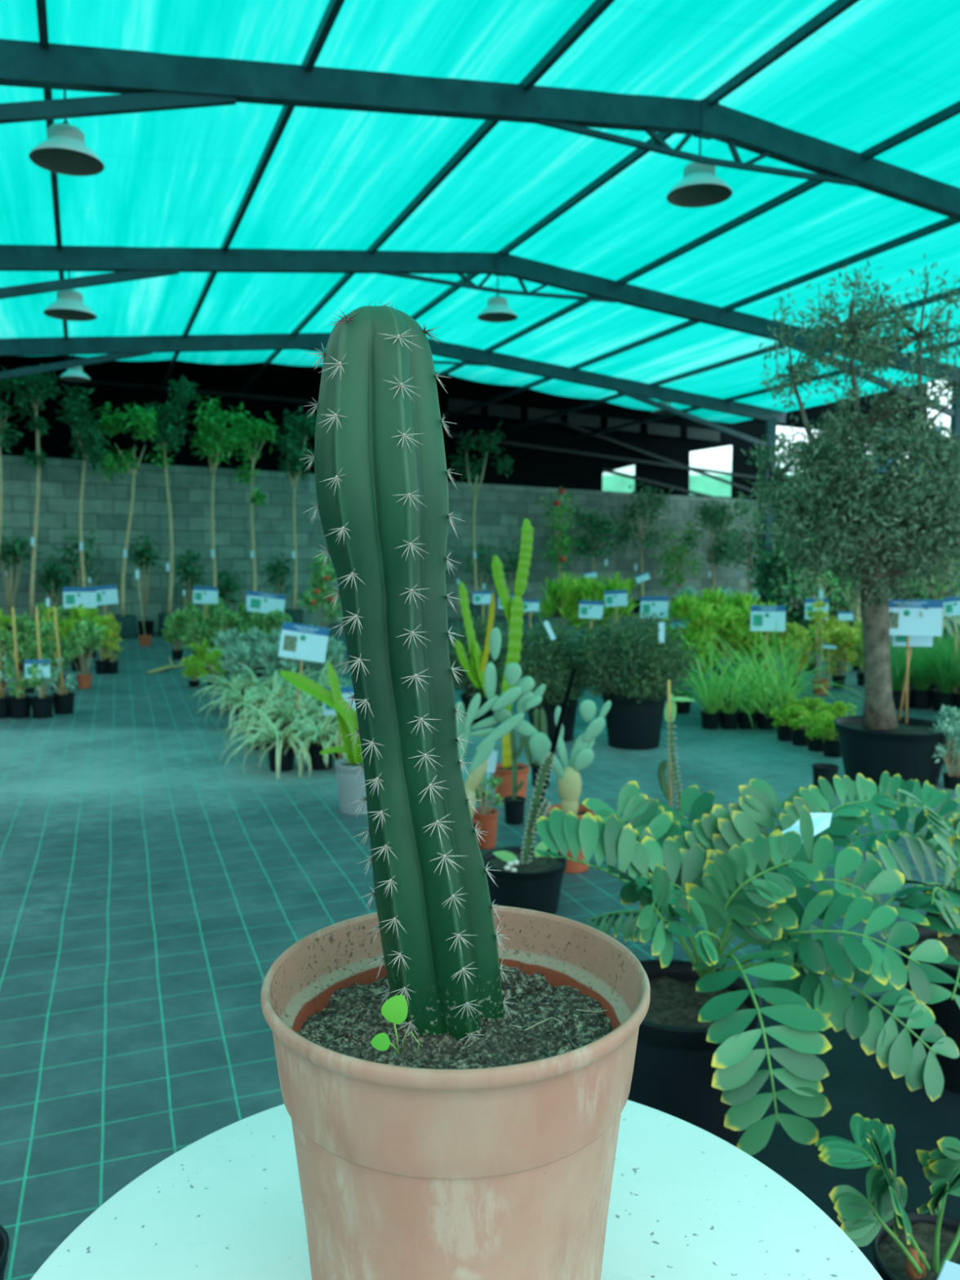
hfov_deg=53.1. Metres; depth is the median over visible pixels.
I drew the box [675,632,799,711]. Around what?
lemongrass
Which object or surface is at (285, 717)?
spider plant
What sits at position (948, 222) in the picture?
roof beam
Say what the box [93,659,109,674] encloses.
pot
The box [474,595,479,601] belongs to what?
picture
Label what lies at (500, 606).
sign
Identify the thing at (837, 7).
roof beam
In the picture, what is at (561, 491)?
flower
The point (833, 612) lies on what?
leafy tree
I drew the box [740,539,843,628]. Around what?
leafy tree
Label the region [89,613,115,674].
potted shrub
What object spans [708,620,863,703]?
lemongrass
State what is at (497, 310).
lamp
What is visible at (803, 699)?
ground cover
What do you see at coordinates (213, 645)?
pot
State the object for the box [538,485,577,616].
shrub
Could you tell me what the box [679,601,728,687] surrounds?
leafy plant
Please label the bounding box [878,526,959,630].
leafy tree
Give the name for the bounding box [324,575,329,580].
flower
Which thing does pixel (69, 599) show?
picture
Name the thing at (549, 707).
pot
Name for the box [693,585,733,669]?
leafy plant
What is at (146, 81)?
roof beam
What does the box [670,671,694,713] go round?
potted shrub
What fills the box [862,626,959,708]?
clump
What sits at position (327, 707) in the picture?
picture
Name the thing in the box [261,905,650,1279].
pot
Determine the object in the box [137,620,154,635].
pot
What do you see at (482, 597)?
sign
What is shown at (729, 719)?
pot
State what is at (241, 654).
shrub
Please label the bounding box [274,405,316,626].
standard tree
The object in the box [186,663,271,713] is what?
spider plant
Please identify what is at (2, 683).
pot
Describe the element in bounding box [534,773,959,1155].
potted plant
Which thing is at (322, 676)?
spider plant
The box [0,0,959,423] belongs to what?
ceiling
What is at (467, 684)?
cactus
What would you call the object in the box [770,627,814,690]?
shrub
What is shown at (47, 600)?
stake
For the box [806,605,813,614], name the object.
picture
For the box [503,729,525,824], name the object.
columnar cactus
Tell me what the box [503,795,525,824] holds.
pot
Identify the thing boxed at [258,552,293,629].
leafy shrub
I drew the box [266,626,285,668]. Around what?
shrub
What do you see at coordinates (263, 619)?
shrub
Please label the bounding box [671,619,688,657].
sign
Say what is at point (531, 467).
wall
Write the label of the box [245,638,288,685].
shrub
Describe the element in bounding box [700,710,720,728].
pot
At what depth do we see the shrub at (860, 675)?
9.58 m
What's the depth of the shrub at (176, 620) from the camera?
12.06 m
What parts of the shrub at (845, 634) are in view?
stem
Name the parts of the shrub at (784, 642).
stem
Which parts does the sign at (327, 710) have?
post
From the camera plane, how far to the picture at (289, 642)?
6.33 m
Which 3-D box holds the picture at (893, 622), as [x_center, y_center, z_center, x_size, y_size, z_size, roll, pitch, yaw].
[2.311,-0.111,5.415,0.093,0.089,0.003,1,5,14]
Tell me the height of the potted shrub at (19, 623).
0.683 m
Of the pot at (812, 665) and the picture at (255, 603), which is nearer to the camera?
the pot at (812, 665)
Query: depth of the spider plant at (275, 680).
7.11 m
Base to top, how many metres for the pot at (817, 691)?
0.142 m
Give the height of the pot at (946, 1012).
0.316 m
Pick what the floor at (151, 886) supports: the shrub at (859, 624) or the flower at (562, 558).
the shrub at (859, 624)
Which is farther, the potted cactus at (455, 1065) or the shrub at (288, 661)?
the shrub at (288, 661)
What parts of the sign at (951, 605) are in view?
post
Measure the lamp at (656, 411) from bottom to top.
0.304 m
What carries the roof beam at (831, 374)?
attached to the ceiling at (333, 179)
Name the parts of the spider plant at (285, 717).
pot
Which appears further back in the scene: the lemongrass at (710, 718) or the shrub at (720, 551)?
the shrub at (720, 551)
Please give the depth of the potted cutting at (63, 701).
7.80 m
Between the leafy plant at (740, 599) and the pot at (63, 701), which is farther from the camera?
the leafy plant at (740, 599)
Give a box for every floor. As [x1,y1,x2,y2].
[0,589,959,1279]
[735,995,959,1271]
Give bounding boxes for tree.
[0,365,25,631]
[8,363,70,637]
[54,385,111,617]
[90,400,175,639]
[140,373,199,636]
[188,394,242,617]
[225,401,283,621]
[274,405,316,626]
[447,421,513,622]
[737,253,959,788]
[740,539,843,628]
[751,431,837,612]
[772,537,853,623]
[778,528,882,630]
[795,434,869,611]
[813,561,861,626]
[835,567,937,617]
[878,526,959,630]
[901,514,959,650]
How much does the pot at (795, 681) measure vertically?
0.118 m
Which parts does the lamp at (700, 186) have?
hanging rod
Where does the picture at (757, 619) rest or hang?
attached to the sign at (766, 617)
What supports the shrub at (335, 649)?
on the floor at (151, 886)
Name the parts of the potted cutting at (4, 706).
stem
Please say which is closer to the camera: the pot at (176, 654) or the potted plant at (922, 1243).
the potted plant at (922, 1243)
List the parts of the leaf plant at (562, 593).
stem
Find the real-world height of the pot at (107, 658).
0.168 m
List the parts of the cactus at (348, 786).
stem, stem, stem, stem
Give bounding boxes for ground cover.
[768,704,797,741]
[776,690,802,713]
[782,704,820,746]
[785,696,820,720]
[796,709,835,751]
[800,696,835,716]
[811,715,841,757]
[815,700,859,737]
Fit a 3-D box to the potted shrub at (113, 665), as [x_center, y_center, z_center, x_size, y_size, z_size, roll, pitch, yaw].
[-4.047,0.135,10.572,0.264,0.475,0.200,-1,5,-13]
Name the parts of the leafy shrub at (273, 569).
stem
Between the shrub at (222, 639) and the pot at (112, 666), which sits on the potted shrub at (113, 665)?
the pot at (112, 666)
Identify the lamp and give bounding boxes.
[28,89,104,176]
[43,271,97,321]
[58,354,91,382]
[477,275,518,322]
[651,400,675,413]
[666,137,733,207]
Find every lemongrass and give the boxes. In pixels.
[666,648,799,711]
[671,629,790,728]
[674,621,830,730]
[674,635,852,728]
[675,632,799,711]
[676,639,848,728]
[693,615,835,711]
[697,615,856,710]
[702,624,863,728]
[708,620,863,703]
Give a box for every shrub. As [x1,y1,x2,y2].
[0,520,43,635]
[0,607,12,672]
[0,614,48,693]
[0,628,17,694]
[4,611,34,671]
[27,542,74,639]
[33,601,51,652]
[40,605,62,671]
[40,618,82,690]
[53,524,106,586]
[57,603,75,655]
[57,604,89,671]
[60,617,107,688]
[81,608,99,657]
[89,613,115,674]
[100,631,124,674]
[102,612,121,661]
[125,533,163,635]
[161,608,191,659]
[166,534,208,604]
[178,604,215,661]
[180,600,200,648]
[198,596,227,648]
[206,627,247,677]
[207,603,245,661]
[210,560,245,609]
[215,640,262,692]
[225,600,249,633]
[236,609,263,657]
[240,626,272,676]
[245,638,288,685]
[249,612,274,643]
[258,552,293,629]
[258,608,292,658]
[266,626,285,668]
[274,643,319,692]
[294,551,342,638]
[302,633,346,678]
[309,622,337,674]
[445,530,513,618]
[499,540,542,594]
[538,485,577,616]
[568,506,619,595]
[610,481,673,613]
[649,516,706,602]
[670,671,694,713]
[676,584,700,620]
[677,498,743,593]
[712,585,737,599]
[722,489,774,595]
[744,588,759,603]
[747,520,792,603]
[770,621,809,671]
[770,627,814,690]
[803,622,828,672]
[820,619,849,672]
[822,622,859,688]
[846,618,863,671]
[848,626,864,685]
[928,716,959,790]
[933,704,959,765]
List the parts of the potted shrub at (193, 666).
stem, pot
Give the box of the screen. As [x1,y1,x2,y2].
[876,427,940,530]
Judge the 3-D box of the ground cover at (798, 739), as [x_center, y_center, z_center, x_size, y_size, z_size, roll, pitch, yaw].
[2.196,0.576,6.504,0.237,0.275,0.259,-1,5,-17]
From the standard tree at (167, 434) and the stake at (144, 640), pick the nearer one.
the stake at (144, 640)
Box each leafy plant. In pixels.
[661,591,714,670]
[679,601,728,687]
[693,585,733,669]
[706,600,755,684]
[721,600,777,679]
[723,589,760,667]
[760,600,786,669]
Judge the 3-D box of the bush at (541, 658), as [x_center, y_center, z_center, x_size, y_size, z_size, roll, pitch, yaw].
[0.456,0.266,6.710,0.780,0.855,0.744,-4,6,-37]
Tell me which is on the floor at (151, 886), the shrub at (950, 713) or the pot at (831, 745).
the shrub at (950, 713)
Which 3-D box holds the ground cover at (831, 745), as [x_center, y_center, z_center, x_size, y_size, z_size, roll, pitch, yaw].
[2.243,0.608,6.143,0.233,0.271,0.254,1,5,15]
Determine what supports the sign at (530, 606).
on the floor at (151, 886)
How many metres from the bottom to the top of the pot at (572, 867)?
0.241 m
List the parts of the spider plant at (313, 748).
pot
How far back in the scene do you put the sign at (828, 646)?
9.27 m
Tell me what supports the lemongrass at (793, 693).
on the floor at (151, 886)
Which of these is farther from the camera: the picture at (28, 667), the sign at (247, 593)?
the sign at (247, 593)
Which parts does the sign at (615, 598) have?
post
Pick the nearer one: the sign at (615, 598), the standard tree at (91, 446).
the sign at (615, 598)
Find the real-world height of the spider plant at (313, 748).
0.495 m
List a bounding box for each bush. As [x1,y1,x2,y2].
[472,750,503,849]
[488,617,590,742]
[566,609,702,750]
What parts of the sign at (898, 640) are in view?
post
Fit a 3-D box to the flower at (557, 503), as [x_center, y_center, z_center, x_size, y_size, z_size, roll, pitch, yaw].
[1.675,-2.976,20.907,0.135,0.130,0.108,-2,5,-18]
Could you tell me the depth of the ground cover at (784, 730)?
6.63 m
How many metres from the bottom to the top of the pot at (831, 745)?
0.112 m
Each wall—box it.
[0,355,765,500]
[0,455,759,632]
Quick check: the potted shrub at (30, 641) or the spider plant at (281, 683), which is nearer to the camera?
the spider plant at (281, 683)
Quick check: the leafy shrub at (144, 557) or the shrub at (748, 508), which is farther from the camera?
the shrub at (748, 508)
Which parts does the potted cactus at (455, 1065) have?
cactus stem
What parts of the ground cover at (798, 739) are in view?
stem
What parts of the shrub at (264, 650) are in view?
stem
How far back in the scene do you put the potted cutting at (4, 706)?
7.61 m
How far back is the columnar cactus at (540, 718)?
5.29 m
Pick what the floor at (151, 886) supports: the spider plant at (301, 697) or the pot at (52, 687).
the spider plant at (301, 697)
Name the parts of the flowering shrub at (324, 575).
stem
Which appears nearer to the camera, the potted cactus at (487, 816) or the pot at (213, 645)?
the potted cactus at (487, 816)
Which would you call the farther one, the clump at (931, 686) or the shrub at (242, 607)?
the shrub at (242, 607)
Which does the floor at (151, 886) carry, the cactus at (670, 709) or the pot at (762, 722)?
the cactus at (670, 709)
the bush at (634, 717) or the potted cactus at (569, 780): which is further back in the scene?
the bush at (634, 717)
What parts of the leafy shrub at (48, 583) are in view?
stem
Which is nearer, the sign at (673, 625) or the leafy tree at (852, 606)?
the sign at (673, 625)
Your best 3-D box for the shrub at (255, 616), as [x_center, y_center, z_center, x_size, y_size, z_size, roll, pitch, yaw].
[-2.822,-0.076,11.913,0.460,0.674,0.400,-2,5,-19]
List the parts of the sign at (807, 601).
post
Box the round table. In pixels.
[30,1099,882,1279]
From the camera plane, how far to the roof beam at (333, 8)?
7.66 m
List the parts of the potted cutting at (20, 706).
stem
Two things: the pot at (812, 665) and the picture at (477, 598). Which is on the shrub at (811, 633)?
the pot at (812, 665)
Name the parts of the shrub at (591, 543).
stem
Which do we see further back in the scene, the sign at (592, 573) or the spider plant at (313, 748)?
the sign at (592, 573)
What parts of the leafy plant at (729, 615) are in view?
pot, stem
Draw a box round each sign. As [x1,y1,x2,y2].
[24,659,50,697]
[62,586,97,656]
[93,584,118,616]
[192,586,217,647]
[245,591,248,607]
[246,590,285,635]
[278,622,329,724]
[323,686,355,759]
[473,591,493,633]
[497,594,514,638]
[522,600,539,628]
[578,600,603,634]
[583,571,597,629]
[604,589,627,640]
[634,571,649,628]
[640,596,668,635]
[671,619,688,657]
[750,605,786,682]
[804,598,829,678]
[822,644,836,689]
[837,611,853,671]
[888,599,942,724]
[892,635,933,719]
[942,596,959,693]
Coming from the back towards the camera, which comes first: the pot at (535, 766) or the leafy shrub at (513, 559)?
the leafy shrub at (513, 559)
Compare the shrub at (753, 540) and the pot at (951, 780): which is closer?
the pot at (951, 780)
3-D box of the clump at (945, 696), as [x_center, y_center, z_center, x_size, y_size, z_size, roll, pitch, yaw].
[3.876,0.170,7.959,1.071,0.839,1.134,-1,5,-8]
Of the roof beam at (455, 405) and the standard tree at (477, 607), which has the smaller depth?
the standard tree at (477, 607)
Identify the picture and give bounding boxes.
[26,666,33,674]
[65,595,75,604]
[96,592,101,601]
[195,592,201,599]
[249,598,261,608]
[282,635,297,651]
[325,703,333,709]
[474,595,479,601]
[580,606,587,614]
[606,596,613,604]
[642,604,650,613]
[753,614,762,626]
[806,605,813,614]
[888,612,898,628]
[896,635,906,642]
[945,604,952,613]
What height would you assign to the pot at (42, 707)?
0.165 m
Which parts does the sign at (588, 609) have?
post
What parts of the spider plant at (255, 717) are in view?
pot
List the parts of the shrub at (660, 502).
stem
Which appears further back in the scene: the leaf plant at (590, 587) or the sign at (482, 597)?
the leaf plant at (590, 587)
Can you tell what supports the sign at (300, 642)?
on the floor at (151, 886)
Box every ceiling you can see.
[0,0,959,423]
[740,382,927,434]
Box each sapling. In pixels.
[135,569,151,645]
[807,599,844,695]
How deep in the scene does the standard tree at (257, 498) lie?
16.46 m
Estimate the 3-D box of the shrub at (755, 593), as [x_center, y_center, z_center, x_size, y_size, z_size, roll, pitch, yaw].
[3.872,-0.311,13.661,0.518,0.851,0.553,-4,6,-39]
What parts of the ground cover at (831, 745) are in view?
stem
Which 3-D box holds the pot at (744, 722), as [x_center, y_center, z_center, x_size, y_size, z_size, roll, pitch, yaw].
[1.995,0.597,7.163,0.153,0.120,0.153,0,5,0]
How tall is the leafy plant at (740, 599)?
0.917 m
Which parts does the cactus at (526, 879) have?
stem, stem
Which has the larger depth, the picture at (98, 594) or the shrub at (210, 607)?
the shrub at (210, 607)
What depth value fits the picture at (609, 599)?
11.08 m
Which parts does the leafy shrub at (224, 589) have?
stem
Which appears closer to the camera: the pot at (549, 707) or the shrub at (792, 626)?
the pot at (549, 707)
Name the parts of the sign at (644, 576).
post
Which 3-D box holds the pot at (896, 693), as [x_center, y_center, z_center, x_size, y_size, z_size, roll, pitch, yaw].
[3.526,0.497,8.130,0.245,0.160,0.245,0,5,0]
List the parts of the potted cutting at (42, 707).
stem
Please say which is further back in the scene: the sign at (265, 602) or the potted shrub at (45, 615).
the sign at (265, 602)
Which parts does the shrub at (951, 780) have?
stem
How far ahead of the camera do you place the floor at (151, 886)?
3.64 m
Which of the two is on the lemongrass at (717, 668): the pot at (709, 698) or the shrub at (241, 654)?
the pot at (709, 698)
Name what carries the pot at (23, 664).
on the potted shrub at (19, 623)
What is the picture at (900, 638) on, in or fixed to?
attached to the sign at (898, 640)
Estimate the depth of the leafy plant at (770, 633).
10.94 m
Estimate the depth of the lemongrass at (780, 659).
7.88 m
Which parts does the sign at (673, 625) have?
post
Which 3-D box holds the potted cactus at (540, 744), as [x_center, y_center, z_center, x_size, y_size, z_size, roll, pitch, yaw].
[0.065,0.434,3.995,0.468,0.972,0.174,0,5,5]
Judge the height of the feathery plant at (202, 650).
0.422 m
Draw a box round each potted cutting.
[0,655,16,718]
[1,607,33,718]
[26,607,56,718]
[42,607,78,714]
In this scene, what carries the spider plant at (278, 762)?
on the floor at (151, 886)
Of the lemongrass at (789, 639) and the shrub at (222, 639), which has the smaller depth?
the lemongrass at (789, 639)
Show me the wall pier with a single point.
(760, 508)
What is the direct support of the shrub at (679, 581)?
on the floor at (151, 886)
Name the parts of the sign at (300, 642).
post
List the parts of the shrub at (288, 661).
stem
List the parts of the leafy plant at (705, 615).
pot, stem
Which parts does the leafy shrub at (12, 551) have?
stem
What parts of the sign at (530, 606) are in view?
post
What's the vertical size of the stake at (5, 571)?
1.104 m
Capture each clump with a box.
[840,633,951,709]
[848,624,959,688]
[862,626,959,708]
[890,605,959,689]
[890,612,959,711]
[904,615,959,712]
[913,615,959,691]
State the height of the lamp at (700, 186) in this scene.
0.510 m
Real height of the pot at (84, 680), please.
0.132 m
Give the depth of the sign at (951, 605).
7.86 m
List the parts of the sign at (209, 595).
post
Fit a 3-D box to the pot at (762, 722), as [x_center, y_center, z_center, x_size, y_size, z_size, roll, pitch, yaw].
[2.132,0.597,7.163,0.153,0.120,0.153,0,5,0]
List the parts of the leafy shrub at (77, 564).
stem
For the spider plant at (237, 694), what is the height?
0.455 m
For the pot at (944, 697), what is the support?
on the clump at (945, 696)
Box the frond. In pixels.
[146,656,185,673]
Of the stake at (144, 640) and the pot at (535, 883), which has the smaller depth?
the pot at (535, 883)
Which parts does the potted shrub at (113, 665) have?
stem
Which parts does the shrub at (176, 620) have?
stem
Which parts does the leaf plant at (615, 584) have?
stem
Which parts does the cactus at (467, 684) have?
stem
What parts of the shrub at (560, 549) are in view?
stem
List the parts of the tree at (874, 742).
pot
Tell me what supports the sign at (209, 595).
on the floor at (151, 886)
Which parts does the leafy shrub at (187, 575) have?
stem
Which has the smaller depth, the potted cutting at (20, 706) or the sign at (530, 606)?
the potted cutting at (20, 706)
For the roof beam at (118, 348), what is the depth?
15.34 m
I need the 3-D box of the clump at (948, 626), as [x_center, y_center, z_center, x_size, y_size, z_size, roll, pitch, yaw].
[4.000,0.194,7.799,1.143,0.819,1.019,3,6,32]
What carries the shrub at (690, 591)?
on the floor at (151, 886)
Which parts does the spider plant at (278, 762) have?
pot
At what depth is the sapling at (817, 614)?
8.89 m
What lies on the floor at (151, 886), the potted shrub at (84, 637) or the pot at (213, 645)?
the potted shrub at (84, 637)
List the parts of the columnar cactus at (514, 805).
stem, stem, stem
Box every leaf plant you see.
[532,569,590,640]
[564,573,617,639]
[591,570,640,639]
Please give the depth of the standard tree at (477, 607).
19.39 m
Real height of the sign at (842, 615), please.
0.677 m
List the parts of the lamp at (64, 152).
hanging rod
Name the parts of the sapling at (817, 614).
stem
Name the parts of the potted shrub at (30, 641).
stem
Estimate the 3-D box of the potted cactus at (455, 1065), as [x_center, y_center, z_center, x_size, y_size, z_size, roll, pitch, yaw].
[-0.018,0.142,0.745,0.300,0.813,0.300,5,7,43]
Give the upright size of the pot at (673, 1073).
0.312 m
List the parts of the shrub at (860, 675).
stem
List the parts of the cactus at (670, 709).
stem, stem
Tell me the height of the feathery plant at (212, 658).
0.436 m
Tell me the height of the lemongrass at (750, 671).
0.828 m
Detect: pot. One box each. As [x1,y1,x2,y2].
[0,694,13,718]
[0,1225,8,1279]
[1,680,7,694]
[7,694,31,718]
[17,657,26,671]
[21,679,35,693]
[29,694,53,718]
[50,675,64,690]
[51,691,75,714]
[71,656,84,671]
[76,673,92,688]
[81,644,96,657]
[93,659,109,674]
[102,648,117,661]
[106,661,119,674]
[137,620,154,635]
[138,635,151,645]
[171,649,183,659]
[208,641,216,648]
[249,666,264,676]
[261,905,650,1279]
[333,757,367,815]
[459,692,500,724]
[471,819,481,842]
[472,807,498,849]
[482,846,567,914]
[492,762,529,801]
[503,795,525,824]
[528,699,578,742]
[530,762,550,787]
[546,804,594,873]
[551,603,560,616]
[601,690,666,750]
[627,959,760,1146]
[632,600,640,613]
[670,691,693,713]
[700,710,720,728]
[706,697,724,711]
[718,710,739,728]
[723,697,742,711]
[737,710,758,728]
[742,697,759,711]
[755,710,775,728]
[776,723,791,741]
[790,726,809,746]
[791,676,800,690]
[805,661,815,672]
[807,733,823,751]
[811,763,839,795]
[812,678,829,695]
[822,737,841,757]
[831,675,845,688]
[833,661,843,672]
[852,661,863,671]
[856,671,864,685]
[871,1209,959,1279]
[892,688,912,709]
[900,924,959,1093]
[908,686,936,708]
[924,886,959,917]
[927,680,940,689]
[930,689,959,711]
[942,772,959,790]
[943,751,959,765]
[953,692,959,712]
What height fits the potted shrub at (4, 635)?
0.679 m
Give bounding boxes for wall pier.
[756,467,783,604]
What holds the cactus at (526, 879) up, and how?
on the floor at (151, 886)
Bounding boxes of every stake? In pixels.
[4,570,8,617]
[45,597,50,648]
[182,589,185,608]
[457,578,459,627]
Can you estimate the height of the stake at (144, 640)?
1.139 m
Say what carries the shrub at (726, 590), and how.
on the floor at (151, 886)
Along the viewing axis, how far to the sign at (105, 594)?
12.70 m
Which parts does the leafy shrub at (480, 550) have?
stem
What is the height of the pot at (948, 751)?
0.070 m
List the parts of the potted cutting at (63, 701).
stem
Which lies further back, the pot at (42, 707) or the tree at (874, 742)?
the pot at (42, 707)
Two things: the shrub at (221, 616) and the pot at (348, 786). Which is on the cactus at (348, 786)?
the pot at (348, 786)
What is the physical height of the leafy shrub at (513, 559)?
1.686 m
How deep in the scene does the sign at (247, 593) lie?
12.26 m
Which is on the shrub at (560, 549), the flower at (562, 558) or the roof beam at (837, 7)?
the flower at (562, 558)
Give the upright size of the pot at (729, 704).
0.120 m
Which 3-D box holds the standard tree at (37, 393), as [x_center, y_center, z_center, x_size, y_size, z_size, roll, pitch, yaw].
[-6.613,-2.048,14.428,0.815,4.186,0.798,3,6,32]
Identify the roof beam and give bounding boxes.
[0,38,959,220]
[0,244,959,643]
[0,332,786,604]
[0,371,757,497]
[35,0,71,395]
[157,0,345,395]
[236,0,614,393]
[309,0,859,395]
[435,100,959,380]
[444,217,959,419]
[447,397,719,441]
[507,287,959,431]
[567,340,959,440]
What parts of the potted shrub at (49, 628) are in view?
stem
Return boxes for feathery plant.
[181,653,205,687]
[190,637,215,675]
[194,645,226,690]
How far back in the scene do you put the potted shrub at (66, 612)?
12.23 m
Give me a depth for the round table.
0.89 m
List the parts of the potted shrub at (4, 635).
stem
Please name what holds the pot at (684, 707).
on the potted shrub at (684, 707)
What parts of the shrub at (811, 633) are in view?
stem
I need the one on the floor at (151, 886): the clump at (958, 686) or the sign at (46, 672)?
the clump at (958, 686)
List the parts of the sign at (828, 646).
post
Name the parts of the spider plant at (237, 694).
pot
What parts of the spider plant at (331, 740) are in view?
pot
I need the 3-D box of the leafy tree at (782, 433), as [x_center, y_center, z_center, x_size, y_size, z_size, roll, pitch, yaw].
[6.136,-2.189,18.678,1.595,3.776,1.944,-3,6,-36]
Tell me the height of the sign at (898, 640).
0.555 m
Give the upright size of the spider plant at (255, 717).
0.430 m
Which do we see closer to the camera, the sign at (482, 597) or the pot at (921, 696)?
the pot at (921, 696)
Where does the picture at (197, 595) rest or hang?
attached to the sign at (209, 595)
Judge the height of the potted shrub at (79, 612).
0.755 m
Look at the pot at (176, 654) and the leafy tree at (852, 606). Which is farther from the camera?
the leafy tree at (852, 606)
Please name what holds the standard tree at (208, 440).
on the floor at (151, 886)
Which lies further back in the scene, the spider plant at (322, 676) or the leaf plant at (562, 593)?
the leaf plant at (562, 593)
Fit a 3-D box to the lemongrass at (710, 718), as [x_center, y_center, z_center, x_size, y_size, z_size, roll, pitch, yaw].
[1.721,0.265,7.118,1.174,0.791,1.477,-2,5,-19]
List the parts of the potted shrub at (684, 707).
stem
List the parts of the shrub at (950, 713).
stem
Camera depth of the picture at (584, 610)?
9.61 m
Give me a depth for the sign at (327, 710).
4.91 m
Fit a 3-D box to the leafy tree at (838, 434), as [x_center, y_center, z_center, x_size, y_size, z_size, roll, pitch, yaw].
[8.271,-2.646,21.836,2.382,4.176,2.115,0,5,0]
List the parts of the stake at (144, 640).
stem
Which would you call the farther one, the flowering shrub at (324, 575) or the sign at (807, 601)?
the flowering shrub at (324, 575)
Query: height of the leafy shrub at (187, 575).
1.688 m
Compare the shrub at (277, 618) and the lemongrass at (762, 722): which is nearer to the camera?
the lemongrass at (762, 722)
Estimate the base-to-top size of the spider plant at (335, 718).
0.495 m
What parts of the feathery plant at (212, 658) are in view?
stem, pot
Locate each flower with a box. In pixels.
[311,600,316,604]
[314,588,319,593]
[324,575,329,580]
[553,500,559,506]
[558,488,564,493]
[559,555,565,562]
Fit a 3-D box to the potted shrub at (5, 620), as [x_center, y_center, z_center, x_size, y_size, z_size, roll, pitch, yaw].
[-5.384,-0.056,10.715,0.402,0.832,0.342,0,5,0]
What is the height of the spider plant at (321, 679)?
0.470 m
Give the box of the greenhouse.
[602,461,897,559]
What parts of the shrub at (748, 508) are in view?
stem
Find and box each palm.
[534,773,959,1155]
[808,770,959,1093]
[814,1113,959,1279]
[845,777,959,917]
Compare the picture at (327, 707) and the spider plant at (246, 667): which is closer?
the picture at (327, 707)
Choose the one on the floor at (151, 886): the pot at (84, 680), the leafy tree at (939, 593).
the leafy tree at (939, 593)
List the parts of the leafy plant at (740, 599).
pot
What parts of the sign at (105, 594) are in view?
post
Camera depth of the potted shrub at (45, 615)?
10.81 m
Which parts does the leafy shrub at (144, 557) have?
stem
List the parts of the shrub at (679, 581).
stem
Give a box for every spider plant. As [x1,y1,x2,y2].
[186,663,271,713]
[195,673,283,732]
[213,702,343,778]
[223,687,316,753]
[224,662,296,708]
[230,686,337,749]
[236,669,308,732]
[240,664,326,709]
[249,715,346,771]
[257,678,348,720]
[280,675,338,731]
[284,656,351,706]
[287,671,351,706]
[293,705,356,768]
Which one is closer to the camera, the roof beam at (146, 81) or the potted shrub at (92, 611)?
the roof beam at (146, 81)
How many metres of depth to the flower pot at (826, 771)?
5.10 m
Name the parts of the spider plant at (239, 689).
pot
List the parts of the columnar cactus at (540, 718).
stem, stem, stem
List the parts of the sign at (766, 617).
post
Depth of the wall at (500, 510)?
17.70 m
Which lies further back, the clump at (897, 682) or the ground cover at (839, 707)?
the clump at (897, 682)
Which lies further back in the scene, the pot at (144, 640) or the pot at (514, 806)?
the pot at (144, 640)
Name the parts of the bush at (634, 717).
stem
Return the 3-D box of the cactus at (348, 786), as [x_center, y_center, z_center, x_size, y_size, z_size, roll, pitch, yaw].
[-0.742,0.481,4.772,0.499,0.748,0.232,0,5,0]
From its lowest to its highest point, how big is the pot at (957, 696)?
0.160 m
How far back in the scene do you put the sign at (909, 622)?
5.38 m
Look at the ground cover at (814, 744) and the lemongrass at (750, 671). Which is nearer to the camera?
the ground cover at (814, 744)
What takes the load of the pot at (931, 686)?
on the clump at (931, 686)
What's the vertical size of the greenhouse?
5.900 m
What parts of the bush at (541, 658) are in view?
stem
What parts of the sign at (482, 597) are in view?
post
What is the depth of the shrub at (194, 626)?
11.85 m
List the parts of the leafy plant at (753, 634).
stem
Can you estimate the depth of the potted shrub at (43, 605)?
12.26 m
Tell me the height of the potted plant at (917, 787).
0.600 m
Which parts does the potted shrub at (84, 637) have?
stem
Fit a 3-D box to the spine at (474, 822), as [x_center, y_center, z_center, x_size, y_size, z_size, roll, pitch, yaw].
[-0.081,0.845,4.043,0.175,0.144,0.175,0,5,0]
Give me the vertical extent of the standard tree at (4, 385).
4.096 m
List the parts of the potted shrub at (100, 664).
stem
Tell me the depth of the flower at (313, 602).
12.76 m
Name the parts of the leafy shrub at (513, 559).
stem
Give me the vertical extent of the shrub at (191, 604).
0.690 m
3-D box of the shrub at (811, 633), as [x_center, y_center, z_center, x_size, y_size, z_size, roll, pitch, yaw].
[3.714,0.072,10.731,0.464,0.573,0.422,1,5,16]
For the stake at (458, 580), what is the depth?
16.67 m
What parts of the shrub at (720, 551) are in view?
stem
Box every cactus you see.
[261,299,650,1279]
[279,662,367,815]
[448,607,508,724]
[454,518,533,801]
[455,627,551,842]
[482,668,576,914]
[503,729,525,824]
[524,707,550,787]
[546,699,611,873]
[657,680,695,819]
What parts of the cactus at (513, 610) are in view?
stem, stem, stem, stem, stem, stem, stem, stem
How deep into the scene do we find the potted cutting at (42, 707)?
7.59 m
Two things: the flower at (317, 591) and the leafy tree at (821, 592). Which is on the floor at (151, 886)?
the leafy tree at (821, 592)
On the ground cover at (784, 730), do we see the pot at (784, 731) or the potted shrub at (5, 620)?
the pot at (784, 731)
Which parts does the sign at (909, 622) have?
post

